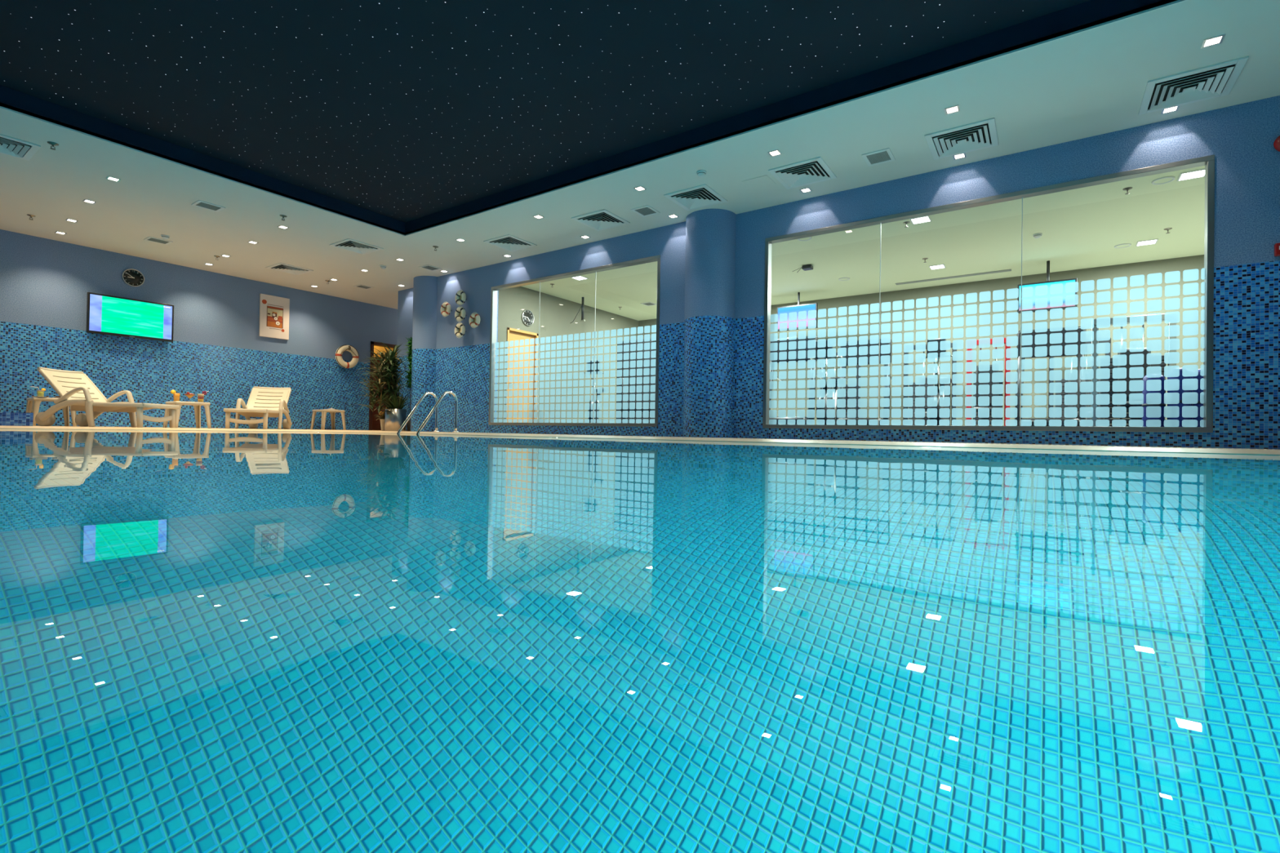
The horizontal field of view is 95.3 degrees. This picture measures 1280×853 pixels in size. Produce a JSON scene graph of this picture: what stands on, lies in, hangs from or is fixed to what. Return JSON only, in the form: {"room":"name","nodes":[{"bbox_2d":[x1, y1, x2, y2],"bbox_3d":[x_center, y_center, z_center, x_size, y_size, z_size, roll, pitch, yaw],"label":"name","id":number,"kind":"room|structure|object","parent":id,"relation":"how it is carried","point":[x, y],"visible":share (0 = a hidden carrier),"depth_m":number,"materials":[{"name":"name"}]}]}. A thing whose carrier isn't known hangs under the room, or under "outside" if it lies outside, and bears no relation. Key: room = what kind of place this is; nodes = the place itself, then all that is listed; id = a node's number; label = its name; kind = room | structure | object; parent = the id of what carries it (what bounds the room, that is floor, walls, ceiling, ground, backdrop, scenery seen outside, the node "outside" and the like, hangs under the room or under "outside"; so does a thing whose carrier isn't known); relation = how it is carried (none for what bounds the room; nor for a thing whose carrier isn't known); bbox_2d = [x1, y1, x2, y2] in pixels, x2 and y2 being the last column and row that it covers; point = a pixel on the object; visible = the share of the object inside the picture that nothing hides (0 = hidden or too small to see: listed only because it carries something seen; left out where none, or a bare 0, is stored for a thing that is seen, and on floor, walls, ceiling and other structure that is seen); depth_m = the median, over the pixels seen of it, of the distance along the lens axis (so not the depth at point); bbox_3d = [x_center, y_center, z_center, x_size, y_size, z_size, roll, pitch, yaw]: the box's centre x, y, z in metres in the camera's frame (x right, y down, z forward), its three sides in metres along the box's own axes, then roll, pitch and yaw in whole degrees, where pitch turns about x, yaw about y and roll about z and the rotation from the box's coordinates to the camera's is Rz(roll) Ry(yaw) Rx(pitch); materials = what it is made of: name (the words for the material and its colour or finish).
{"room":"indoor swimming pool","nodes":[
{"label":"indoor swimming pool","id":0,"kind":"room"},
{"bbox_2d":[0,229,397,430],"bbox_3d":[-8.850,-1.477,10.201,0.140,2.970,13.000,1,-1,35],"label":"wall","id":1,"kind":"structure","parent":0,"point":[217,348],"depth_m":10.69,"materials":[{"name":"blue tile"}]},
{"bbox_2d":[85,292,173,342],"bbox_3d":[-8.781,-1.867,10.071,0.112,0.665,1.155,1,-1,35],"label":"television","id":2,"kind":"object","parent":1,"relation":"attached to","point":[106,314],"visible":1,"depth_m":10.00,"materials":[{"name":"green plastic"}]},
{"bbox_2d":[121,268,144,286],"bbox_3d":[-8.790,-2.582,10.117,0.034,0.304,0.304,1,-1,35],"label":"wall clock","id":3,"kind":"object","parent":1,"relation":"attached to","point":[131,277],"visible":1,"depth_m":10.12,"materials":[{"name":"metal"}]},
{"bbox_2d":[258,293,289,339],"bbox_3d":[-7.499,-2.245,11.966,0.046,0.860,0.550,1,-1,35],"label":"wall picture","id":4,"kind":"object","parent":1,"relation":"attached to","point":[273,322],"visible":1,"depth_m":11.94,"materials":[{"name":"white paper"}]},
{"bbox_2d":[335,344,359,368],"bbox_3d":[-6.606,-1.582,13.162,0.164,0.536,0.534,1,-1,35],"label":"lifebuoy","id":5,"kind":"object","parent":1,"relation":"hanging from","point":[341,349],"visible":1,"depth_m":13.12,"materials":[{"name":"white plastic"}]},
{"bbox_2d":[236,412,278,417],"bbox_3d":[-7.078,-0.236,10.793,0.500,0.110,1.000,1,-1,-17],"label":"seat","id":6,"kind":"object","parent":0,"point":[245,414],"depth_m":10.65,"materials":[{"name":"beige plastic"}]},
{"bbox_2d":[373,346,396,357],"bbox_3d":[-6.359,-1.362,14.619,0.810,3.020,2.140,1,-1,35],"label":"wall","id":7,"kind":"structure","parent":0,"point":[378,348],"depth_m":14.85,"materials":[{"name":"brown paint"}]},
{"bbox_2d":[368,341,396,430],"bbox_3d":[-6.219,-0.949,14.256,0.500,2.090,1.080,1,-1,35],"label":"door","id":8,"kind":"structure","parent":7,"relation":"in","point":[374,424],"depth_m":14.17,"materials":[{"name":"brown wood"}]},
{"bbox_2d":[410,275,437,431],"bbox_3d":[-4.100,-1.384,11.429,0.690,2.970,0.690,1,-1,35],"label":"wall column","id":9,"kind":"structure","parent":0,"point":[424,287],"depth_m":11.11,"materials":[{"name":"blue tile"}]},
{"bbox_2d":[496,286,638,422],"bbox_3d":[-1.626,-1.325,13.010,0.100,2.970,5.340,1,-1,35],"label":"wall","id":10,"kind":"structure","parent":0,"point":[556,314],"depth_m":12.66,"materials":[{"name":"grey paint"}]},
{"bbox_2d":[505,327,538,422],"bbox_3d":[-2.427,-0.906,11.846,0.120,2.080,0.850,1,-1,35],"label":"door","id":11,"kind":"structure","parent":10,"relation":"in","point":[513,334],"depth_m":11.84,"materials":[{"name":"brown wood"}]},
{"bbox_2d":[521,309,533,325],"bbox_3d":[-2.291,-2.223,11.921,0.034,0.330,0.330,1,-1,35],"label":"wall clock","id":12,"kind":"object","parent":10,"relation":"attached to","point":[527,317],"visible":1,"depth_m":11.92,"materials":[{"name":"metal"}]},
{"bbox_2d":[0,0,1279,320],"bbox_3d":[-0.950,-2.994,6.329,17.230,0.254,15.600,1,-1,35],"label":"ceiling","id":13,"kind":"structure","parent":0,"point":[404,128],"depth_m":5.73,"materials":[{"name":"white paint"}]},
{"bbox_2d":[0,133,40,160],"bbox_3d":[-6.722,-2.957,6.077,0.580,0.026,0.580,1,-1,35],"label":"ceiling vent","id":14,"kind":"object","parent":13,"relation":"in","point":[11,146],"visible":1,"depth_m":6.18,"materials":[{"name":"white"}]},
{"bbox_2d":[47,141,58,150],"bbox_3d":[-6.136,-2.930,6.096,0.090,0.061,0.090,1,-1,35],"label":"sprinkler","id":15,"kind":"object","parent":13,"relation":"attached to","point":[53,144],"visible":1,"depth_m":6.09,"materials":[{"name":"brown metal"}]},
{"bbox_2d":[143,235,173,244],"bbox_3d":[-7.637,-2.947,9.245,0.270,0.010,0.300,1,-1,35],"label":"ceiling vent","id":16,"kind":"object","parent":13,"relation":"in","point":[148,238],"visible":1,"depth_m":9.23,"materials":[{"name":"grey metal"}]},
{"bbox_2d":[191,200,226,212],"bbox_3d":[-5.738,-2.931,7.755,0.270,0.010,0.300,1,-1,35],"label":"ceiling vent","id":17,"kind":"object","parent":13,"relation":"in","point":[199,203],"visible":1,"depth_m":7.75,"materials":[{"name":"grey metal"}]},
{"bbox_2d":[265,262,313,275],"bbox_3d":[-6.476,-2.903,10.776,0.580,0.026,0.580,1,-1,35],"label":"ceiling vent","id":18,"kind":"object","parent":13,"relation":"in","point":[282,267],"visible":1,"depth_m":10.74,"materials":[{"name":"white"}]},
{"bbox_2d":[328,238,383,254],"bbox_3d":[-4.559,-2.885,9.383,0.580,0.026,0.580,1,-1,35],"label":"ceiling vent","id":19,"kind":"object","parent":13,"relation":"in","point":[348,244],"visible":1,"depth_m":9.36,"materials":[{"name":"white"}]},
{"bbox_2d":[353,284,373,289],"bbox_3d":[-5.705,-2.884,12.043,0.270,0.010,0.300,1,-1,35],"label":"ceiling vent","id":20,"kind":"object","parent":13,"relation":"in","point":[360,286],"visible":1,"depth_m":12.04,"materials":[{"name":"grey metal"}]},
{"bbox_2d":[418,264,441,271],"bbox_3d":[-3.790,-2.868,10.541,0.270,0.010,0.300,1,-1,35],"label":"ceiling vent","id":21,"kind":"object","parent":13,"relation":"in","point":[428,267],"visible":1,"depth_m":10.54,"materials":[{"name":"grey metal"}]},
{"bbox_2d":[483,234,537,251],"bbox_3d":[-2.018,-2.846,9.078,0.580,0.026,0.580,1,-1,35],"label":"ceiling vent","id":22,"kind":"object","parent":13,"relation":"in","point":[509,242],"visible":1,"depth_m":9.06,"materials":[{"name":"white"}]},
{"bbox_2d":[570,297,585,323],"bbox_3d":[-1.354,-2.526,12.658,0.353,0.555,0.084,1,-1,12],"label":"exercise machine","id":23,"kind":"object","parent":13,"relation":"attached to","point":[583,298],"visible":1,"depth_m":12.62,"materials":[{"name":"black plastic"}]},
{"bbox_2d":[570,275,588,279],"bbox_3d":[-1.143,-2.813,11.039,0.230,0.011,0.230,1,-1,35],"label":"recessed light","id":24,"kind":"object","parent":13,"relation":"in","point":[577,277],"visible":1,"depth_m":11.03,"materials":[{"name":"white plastic"}]},
{"bbox_2d":[571,208,630,231],"bbox_3d":[-0.538,-2.832,8.037,0.580,0.026,0.580,1,-1,35],"label":"ceiling vent","id":25,"kind":"object","parent":13,"relation":"in","point":[601,220],"visible":1,"depth_m":8.02,"materials":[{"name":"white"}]},
{"bbox_2d":[631,204,660,217],"bbox_3d":[0.074,-2.834,7.673,0.270,0.010,0.300,1,-1,35],"label":"ceiling vent","id":26,"kind":"object","parent":13,"relation":"in","point":[645,211],"visible":1,"depth_m":7.66,"materials":[{"name":"grey metal"}]},
{"bbox_2d":[663,183,727,210],"bbox_3d":[0.695,-2.820,7.217,0.580,0.026,0.580,1,-1,35],"label":"ceiling vent","id":27,"kind":"object","parent":13,"relation":"in","point":[700,196],"visible":1,"depth_m":7.20,"materials":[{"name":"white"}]},
{"bbox_2d":[696,169,706,177],"bbox_3d":[0.686,-2.815,6.504,0.110,0.052,0.110,1,-1,35],"label":"smoke detector","id":28,"kind":"object","parent":13,"relation":"attached to","point":[700,173],"visible":1,"depth_m":6.47,"materials":[{"name":"white plastic"}]},
{"bbox_2d":[741,174,776,190],"bbox_3d":[1.378,-2.824,6.754,0.310,0.006,0.280,1,-1,35],"label":"ceiling access panel","id":29,"kind":"object","parent":13,"relation":"attached to","point":[762,181],"visible":1,"depth_m":6.74,"materials":[{"name":"white paint"}]},
{"bbox_2d":[767,149,782,156],"bbox_3d":[1.396,-2.831,6.035,0.112,0.006,0.112,1,-1,35],"label":"recessed light","id":30,"kind":"object","parent":13,"relation":"in","point":[774,153],"visible":1,"depth_m":6.03,"materials":[{"name":"plastic"}]},
{"bbox_2d":[776,292,817,331],"bbox_3d":[3.205,-2.353,11.886,0.840,0.764,0.093,1,-1,35],"label":"television","id":31,"kind":"object","parent":13,"relation":"hanging from","point":[806,307],"visible":0.51,"depth_m":11.84,"materials":[{"name":"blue plastic"}]},
{"bbox_2d":[768,156,836,189],"bbox_3d":[1.815,-2.809,6.499,0.580,0.026,0.580,1,-1,35],"label":"ceiling vent","id":32,"kind":"object","parent":13,"relation":"in","point":[815,170],"visible":1,"depth_m":6.48,"materials":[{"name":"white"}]},
{"bbox_2d":[792,264,813,272],"bbox_3d":[2.799,-2.693,10.025,0.352,0.134,0.182,1,-1,12],"label":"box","id":33,"kind":"object","parent":13,"relation":"attached to","point":[809,267],"visible":1,"depth_m":9.97,"materials":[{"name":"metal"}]},
{"bbox_2d":[862,147,895,166],"bbox_3d":[2.493,-2.810,6.089,0.270,0.010,0.300,1,-1,35],"label":"ceiling vent","id":34,"kind":"object","parent":13,"relation":"in","point":[885,155],"visible":1,"depth_m":6.08,"materials":[{"name":"white metal"}]},
{"bbox_2d":[909,215,931,224],"bbox_3d":[3.757,-2.765,7.804,0.230,0.011,0.230,1,-1,35],"label":"recessed light","id":35,"kind":"object","parent":13,"relation":"in","point":[926,218],"visible":0.87,"depth_m":7.80,"materials":[{"name":"white plastic"}]},
{"bbox_2d":[928,263,946,270],"bbox_3d":[5.068,-2.720,9.936,0.230,0.011,0.230,1,-1,35],"label":"recessed light","id":36,"kind":"object","parent":13,"relation":"in","point":[937,266],"visible":1,"depth_m":9.91,"materials":[{"name":"white plastic"}]},
{"bbox_2d":[944,104,959,114],"bbox_3d":[2.777,-2.817,5.185,0.112,0.006,0.112,1,-1,35],"label":"recessed light","id":37,"kind":"object","parent":13,"relation":"in","point":[954,108],"visible":1,"depth_m":5.18,"materials":[{"name":"plastic"}]},
{"bbox_2d":[895,269,1011,284],"bbox_3d":[5.641,-2.706,10.585,1.860,0.007,0.120,1,-1,35],"label":"ceiling vent","id":38,"kind":"object","parent":13,"relation":"in","point":[1005,270],"visible":1,"depth_m":10.54,"materials":[{"name":"grey metal"}]},
{"bbox_2d":[952,152,966,159],"bbox_3d":[3.307,-2.799,6.035,0.112,0.006,0.112,1,-1,35],"label":"recessed light","id":39,"kind":"object","parent":13,"relation":"in","point":[961,155],"visible":1,"depth_m":6.04,"materials":[{"name":"metal"}]},
{"bbox_2d":[924,117,998,159],"bbox_3d":[3.151,-2.795,5.705,0.580,0.026,0.580,1,-1,35],"label":"ceiling vent","id":40,"kind":"object","parent":13,"relation":"in","point":[980,135],"visible":1,"depth_m":5.68,"materials":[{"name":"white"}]},
{"bbox_2d":[1017,260,1077,313],"bbox_3d":[6.628,-2.291,9.506,0.800,0.824,0.093,1,-1,35],"label":"television","id":41,"kind":"object","parent":13,"relation":"hanging from","point":[1048,282],"visible":0.43,"depth_m":9.48,"materials":[{"name":"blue plastic"}]},
{"bbox_2d":[1114,243,1131,248],"bbox_3d":[7.208,-2.697,8.705,0.200,0.013,0.200,1,-1,35],"label":"ceiling speaker","id":42,"kind":"object","parent":13,"relation":"attached to","point":[1124,245],"visible":1,"depth_m":8.70,"materials":[{"name":"white plastic"}]},
{"bbox_2d":[1135,238,1158,246],"bbox_3d":[7.424,-2.696,8.543,0.230,0.011,0.230,1,-1,35],"label":"recessed light","id":43,"kind":"object","parent":13,"relation":"in","point":[1151,241],"visible":1,"depth_m":8.53,"materials":[{"name":"white plastic"}]},
{"bbox_2d":[1151,176,1175,184],"bbox_3d":[5.837,-2.743,6.504,0.200,0.013,0.200,1,-1,35],"label":"ceiling speaker","id":44,"kind":"object","parent":13,"relation":"attached to","point":[1165,180],"visible":1,"depth_m":6.50,"materials":[{"name":"white plastic"}]},
{"bbox_2d":[1160,106,1179,114],"bbox_3d":[4.657,-2.786,5.121,0.112,0.006,0.112,1,-1,35],"label":"recessed light","id":45,"kind":"object","parent":13,"relation":"in","point":[1174,108],"visible":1,"depth_m":5.13,"materials":[{"name":"metal"}]},
{"bbox_2d":[1177,168,1204,181],"bbox_3d":[6.023,-2.743,6.351,0.230,0.011,0.230,1,-1,35],"label":"recessed light","id":46,"kind":"object","parent":13,"relation":"in","point":[1197,173],"visible":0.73,"depth_m":6.35,"materials":[{"name":"white plastic"}]},
{"bbox_2d":[1137,55,1248,115],"bbox_3d":[4.520,-2.782,4.801,0.580,0.026,0.580,1,-1,35],"label":"ceiling vent","id":47,"kind":"object","parent":13,"relation":"in","point":[1217,80],"visible":1,"depth_m":4.77,"materials":[{"name":"white metal"}]},
{"bbox_2d":[1200,33,1225,48],"bbox_3d":[4.168,-2.804,4.242,0.112,0.006,0.112,1,-1,35],"label":"recessed light","id":48,"kind":"object","parent":13,"relation":"in","point":[1218,39],"visible":1,"depth_m":4.24,"materials":[{"name":"metal"}]},
{"bbox_2d":[35,425,1279,449],"bbox_3d":[-1.841,0.103,5.211,17.370,0.060,12.860,1,-1,35],"label":"floor","id":49,"kind":"structure","parent":0,"point":[36,425],"depth_m":8.55,"materials":[{"name":"beige tile"}]},
{"bbox_2d":[0,412,33,426],"bbox_3d":[-8.699,-0.117,6.205,0.530,0.170,3.060,1,-1,35],"label":"plinth","id":50,"kind":"object","parent":49,"relation":"on","point":[6,419],"visible":1,"depth_m":7.19,"materials":[{"name":"blue tile"}]},
{"bbox_2d":[26,397,77,426],"bbox_3d":[-9.088,-0.221,8.999,0.502,0.425,0.502,1,-1,35],"label":"side table","id":51,"kind":"object","parent":49,"relation":"on","point":[33,406],"visible":0.58,"depth_m":8.94,"materials":[{"name":"beige plastic"}]},
{"bbox_3d":[-9.044,-0.443,8.797,0.196,0.015,0.196,1,-1,35],"label":"saucer","id":52,"kind":"object","parent":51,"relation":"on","visible":0},
{"bbox_2d":[30,386,45,396],"bbox_3d":[-9.043,-0.520,8.754,0.084,0.156,0.171,1,-1,0],"label":"drink","id":53,"kind":"object","parent":52,"relation":"on","point":[40,393],"visible":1,"depth_m":8.78,"materials":[{"name":"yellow glass"}]},
{"bbox_2d":[35,366,179,427],"bbox_3d":[-7.788,-0.407,8.574,1.543,0.845,0.756,1,-1,0],"label":"sun lounger","id":54,"kind":"object","parent":49,"relation":"on","point":[75,389],"visible":0.98,"depth_m":8.37,"materials":[{"name":"beige plastic"}]},
{"bbox_2d":[71,404,154,412],"bbox_3d":[-7.670,-0.270,8.572,1.000,0.110,0.500,1,-1,0],"label":"seat","id":55,"kind":"object","parent":54,"relation":"attached to","point":[73,407],"depth_m":8.36,"materials":[{"name":"beige plastic"}]},
{"bbox_2d":[162,400,211,428],"bbox_3d":[-7.386,-0.187,9.521,0.502,0.425,0.502,1,-1,35],"label":"side table","id":56,"kind":"object","parent":49,"relation":"on","point":[197,406],"visible":0.73,"depth_m":9.52,"materials":[{"name":"beige plastic"}]},
{"bbox_2d":[170,389,180,401],"bbox_3d":[-7.527,-0.502,9.445,0.094,0.198,0.131,1,-1,35],"label":"orange juice glass","id":57,"kind":"object","parent":56,"relation":"on","point":[175,396],"visible":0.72,"depth_m":9.43,"materials":[{"name":"orange glass"}]},
{"bbox_2d":[197,391,208,401],"bbox_3d":[-7.160,-0.492,9.553,0.092,0.194,0.153,1,-1,35],"label":"cocktail","id":58,"kind":"object","parent":56,"relation":"on","point":[200,397],"visible":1,"depth_m":9.51,"materials":[{"name":"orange glass"}]},
{"bbox_2d":[223,386,292,429],"bbox_3d":[-7.111,-0.371,10.909,0.756,0.845,1.543,1,-1,-17],"label":"sun lounger","id":59,"kind":"object","parent":49,"relation":"on","point":[265,402],"visible":0.99,"depth_m":11.23,"materials":[{"name":"beige plastic"}]},
{"bbox_2d":[310,409,346,430],"bbox_3d":[-6.680,-0.143,12.500,0.502,0.425,0.502,1,-1,35],"label":"side table","id":60,"kind":"object","parent":49,"relation":"on","point":[332,412],"visible":0.97,"depth_m":12.44,"materials":[{"name":"beige plastic"}]},
{"bbox_2d":[376,407,386,431],"bbox_3d":[-5.260,-0.150,12.004,0.456,0.474,0.479,1,-1,35],"label":"flower pot","id":61,"kind":"object","parent":49,"relation":"on","point":[382,420],"visible":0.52,"depth_m":11.94,"materials":[{"name":"beige plastic"}]},
{"bbox_2d":[353,341,410,431],"bbox_3d":[-5.033,-0.819,11.532,1.071,1.810,1.210,1,-1,4],"label":"potted palm","id":62,"kind":"object","parent":49,"relation":"on","point":[395,415],"visible":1,"depth_m":11.40,"materials":[{"name":"plant"}]},
{"bbox_2d":[384,408,406,431],"bbox_3d":[-4.856,-0.128,11.585,0.390,0.435,0.390,1,-1,35],"label":"planter","id":63,"kind":"object","parent":49,"relation":"on","point":[393,421],"depth_m":11.42,"materials":[{"name":"silver metal"}]},
{"bbox_2d":[404,337,412,431],"bbox_3d":[-4.586,-0.841,11.668,0.326,1.872,0.323,0,-1,40],"label":"plant","id":64,"kind":"object","parent":49,"relation":"on","point":[409,357],"visible":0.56,"depth_m":11.61,"materials":[{"name":"green plant"}]},
{"bbox_2d":[396,391,458,434],"bbox_3d":[-3.366,0.150,9.212,0.604,1.440,0.812,1,-1,35],"label":"pool ladder","id":65,"kind":"object","parent":49,"relation":"attached to","point":[437,401],"visible":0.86,"depth_m":9.32,"materials":[{"name":"silver metal"}]},
{"bbox_2d":[0,425,1279,455],"bbox_3d":[-2.330,0.090,4.053,12.290,0.084,7.540,1,-1,35],"label":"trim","id":66,"kind":"structure","parent":49,"relation":"on","point":[1208,451],"depth_m":5.76,"materials":[{"name":"beige stone"}]},
{"bbox_2d":[635,435,1275,449],"bbox_3d":[2.162,0.140,5.553,5.986,0.006,0.040,1,-1,35],"label":"overflow grating","id":67,"kind":"object","parent":49,"relation":"on","point":[635,436],"visible":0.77,"depth_m":5.09,"materials":[{"name":"plastic"}]},
{"bbox_2d":[1142,374,1165,426],"bbox_3d":[4.979,-0.159,5.654,0.172,0.700,0.172,1,-1,35],"label":"rolled mat","id":68,"kind":"object","parent":49,"relation":"on","point":[1144,392],"visible":0.41,"depth_m":5.59,"materials":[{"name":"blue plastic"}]},
{"bbox_2d":[1167,367,1191,426],"bbox_3d":[5.115,-0.182,5.535,0.172,0.749,0.172,1,-1,35],"label":"rolled mat","id":69,"kind":"object","parent":49,"relation":"on","point":[1180,377],"visible":0.1,"depth_m":5.47,"materials":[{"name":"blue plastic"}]},
{"bbox_2d":[1191,368,1203,426],"bbox_3d":[5.275,-0.174,5.449,0.172,0.735,0.172,1,-1,35],"label":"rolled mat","id":70,"kind":"object","parent":49,"relation":"on","point":[1198,376],"visible":0.13,"depth_m":5.42,"materials":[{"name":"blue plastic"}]},
{"bbox_2d":[682,208,736,438],"bbox_3d":[0.945,-1.337,7.886,0.690,2.970,0.690,1,-1,35],"label":"wall column","id":71,"kind":"structure","parent":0,"point":[710,233],"depth_m":7.58,"materials":[{"name":"blue tile"}]},
{"bbox_2d":[396,95,1279,448],"bbox_3d":[1.171,-1.333,7.888,15.500,2.970,0.440,1,-1,35],"label":"wall","id":72,"kind":"structure","parent":0,"point":[1241,137],"depth_m":6.12,"materials":[{"name":"blue tile"}]},
{"bbox_2d":[440,301,452,316],"bbox_3d":[-3.594,-2.167,10.780,0.212,0.287,0.213,1,-1,-10],"label":"lifebuoy","id":73,"kind":"object","parent":72,"relation":"hanging from","point":[446,308],"visible":1,"depth_m":10.75,"materials":[{"name":"plastic"}]},
{"bbox_2d":[454,322,466,337],"bbox_3d":[-3.256,-1.739,10.535,0.212,0.287,0.213,1,-1,-10],"label":"lifebuoy","id":74,"kind":"object","parent":72,"relation":"attached to","point":[460,329],"visible":1,"depth_m":10.50,"materials":[{"name":"plastic"}]},
{"bbox_2d":[454,289,466,305],"bbox_3d":[-3.247,-2.329,10.542,0.212,0.287,0.213,1,-1,-10],"label":"lifebuoy","id":75,"kind":"object","parent":72,"relation":"hanging from","point":[460,296],"visible":1,"depth_m":10.51,"materials":[{"name":"plastic"}]},
{"bbox_2d":[454,306,466,321],"bbox_3d":[-3.252,-2.034,10.539,0.212,0.287,0.213,1,-1,-10],"label":"lifebuoy","id":76,"kind":"object","parent":72,"relation":"hanging from","point":[460,313],"visible":1,"depth_m":10.51,"materials":[{"name":"plastic"}]},
{"bbox_2d":[468,311,480,328],"bbox_3d":[-2.925,-1.881,10.309,0.212,0.287,0.213,1,-1,-10],"label":"lifebuoy","id":77,"kind":"object","parent":72,"relation":"hanging from","point":[474,321],"visible":1,"depth_m":10.28,"materials":[{"name":"plastic"}]},
{"bbox_2d":[488,254,660,426],"bbox_3d":[-1.157,-1.227,9.288,3.540,2.430,0.112,1,-1,35],"label":"window","id":78,"kind":"structure","parent":72,"relation":"in","point":[494,344],"depth_m":9.17,"materials":[{"name":"clear glass"}]},
{"bbox_2d":[762,154,1214,432],"bbox_3d":[3.331,-1.181,6.327,4.170,2.435,0.112,1,-1,35],"label":"window","id":79,"kind":"structure","parent":72,"relation":"in","point":[1207,272],"depth_m":5.94,"materials":[{"name":"clear glass"}]},
{"bbox_2d":[1273,135,1279,151],"bbox_3d":[5.378,-2.365,4.832,0.170,0.170,0.075,1,-1,35],"label":"bell","id":80,"kind":"object","parent":72,"relation":"attached to","point":[1277,142],"visible":1,"depth_m":4.87,"materials":[{"name":"red metal"}]},
{"bbox_2d":[1274,242,1279,256],"bbox_3d":[5.354,-1.476,4.845,0.110,0.104,0.048,1,-1,35],"label":"fire alarm","id":81,"kind":"object","parent":72,"relation":"attached to","point":[1277,246],"visible":1,"depth_m":4.85,"materials":[{"name":"red plastic"}]},
{"bbox_2d":[638,254,1204,426],"bbox_3d":[5.271,-1.225,11.528,12.920,2.970,0.100,1,-1,35],"label":"wall","id":82,"kind":"structure","parent":0,"point":[1180,264],"depth_m":10.67,"materials":[{"name":"grey paint"}]},
{"bbox_3d":[3.731,0.241,9.331,12.920,0.060,5.210,1,-1,35],"label":"floor","id":83,"kind":"structure","parent":0,"visible":0},
{"bbox_2d":[584,360,604,422],"bbox_3d":[-0.863,-0.554,11.462,0.560,1.420,1.080,1,-1,6],"label":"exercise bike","id":84,"kind":"object","parent":83,"relation":"on","point":[597,362],"visible":0.14,"depth_m":11.11,"materials":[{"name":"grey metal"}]},
{"bbox_2d":[616,338,656,423],"bbox_3d":[0.005,-0.827,12.577,0.920,2.020,0.570,1,-1,35],"label":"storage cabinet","id":85,"kind":"object","parent":83,"relation":"on","point":[650,358],"visible":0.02,"depth_m":12.32,"materials":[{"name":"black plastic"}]},
{"bbox_2d":[618,377,654,418],"bbox_3d":[0.126,-0.342,10.068,0.980,1.000,0.400,1,-1,18],"label":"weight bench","id":86,"kind":"object","parent":83,"relation":"on","point":[622,384],"visible":0.09,"depth_m":10.07,"materials":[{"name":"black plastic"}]},
{"bbox_2d":[768,336,822,424],"bbox_3d":[2.754,-0.636,9.823,0.827,1.570,1.850,1,-1,35],"label":"treadmill","id":87,"kind":"object","parent":83,"relation":"on","point":[806,339],"visible":0.18,"depth_m":9.22,"materials":[{"name":"grey metal"}]},
{"bbox_2d":[809,339,846,425],"bbox_3d":[2.829,-0.522,8.654,0.560,1.420,1.080,1,-1,35],"label":"exercise bike","id":88,"kind":"object","parent":83,"relation":"on","point":[826,348],"visible":0.3,"depth_m":8.38,"materials":[{"name":"grey metal"}]},
{"bbox_2d":[820,352,861,424],"bbox_3d":[3.861,-0.620,11.416,0.770,1.710,0.870,1,-1,35],"label":"station","id":89,"kind":"object","parent":83,"relation":"on","point":[857,386],"visible":0.06,"depth_m":11.36,"materials":[{"name":"black plastic"}]},
{"bbox_2d":[835,338,892,425],"bbox_3d":[3.974,-0.614,9.949,0.827,1.570,1.850,1,-1,35],"label":"treadmill","id":90,"kind":"object","parent":83,"relation":"on","point":[868,344],"visible":0.27,"depth_m":9.36,"materials":[{"name":"black plastic"}]},
{"bbox_2d":[902,342,956,425],"bbox_3d":[5.204,-0.632,10.544,0.870,1.760,0.870,1,-1,35],"label":"station","id":91,"kind":"object","parent":83,"relation":"on","point":[926,396],"visible":0.22,"depth_m":10.54,"materials":[{"name":"black metal"}]},
{"bbox_2d":[925,338,952,425],"bbox_3d":[4.296,-0.500,8.365,0.560,1.420,1.080,1,-1,35],"label":"exercise bike","id":92,"kind":"object","parent":83,"relation":"on","point":[939,351],"visible":0.16,"depth_m":8.06,"materials":[{"name":"grey metal"}]},
{"bbox_2d":[965,337,1010,426],"bbox_3d":[5.192,-0.551,8.724,0.570,1.560,0.870,1,-1,35],"label":"station","id":93,"kind":"object","parent":83,"relation":"on","point":[990,371],"visible":0.16,"depth_m":8.72,"materials":[{"name":"red"}]},
{"bbox_2d":[1014,326,1086,426],"bbox_3d":[6.116,-0.591,8.704,0.827,1.570,1.850,1,-1,35],"label":"treadmill","id":94,"kind":"object","parent":83,"relation":"on","point":[1079,330],"visible":0.35,"depth_m":8.14,"materials":[{"name":"black plastic"}]},
{"bbox_2d":[1048,337,1111,424],"bbox_3d":[7.152,-0.585,9.494,0.820,1.710,0.870,1,-1,35],"label":"station","id":95,"kind":"object","parent":83,"relation":"on","point":[1063,381],"visible":0.06,"depth_m":9.70,"materials":[{"name":"black metal"}]},
{"bbox_2d":[1090,313,1177,426],"bbox_3d":[5.862,-0.559,6.919,0.790,1.560,0.870,1,-1,35],"label":"station","id":96,"kind":"object","parent":83,"relation":"on","point":[1095,329],"visible":0.08,"depth_m":7.04,"materials":[{"name":"metal"}]},
{"bbox_3d":[-2.338,0.607,4.047,11.950,1.050,7.200,1,-1,35],"label":"floor","id":97,"kind":"structure","parent":0,"visible":0},
{"bbox_2d":[0,428,1279,852],"bbox_3d":[-2.329,0.082,4.053,11.950,0.001,7.200,1,-1,35],"label":"pool water","id":98,"kind":"object","parent":97,"relation":"in","point":[211,642],"visible":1,"depth_m":0.21,"materials":[{"name":"blue liquid"}]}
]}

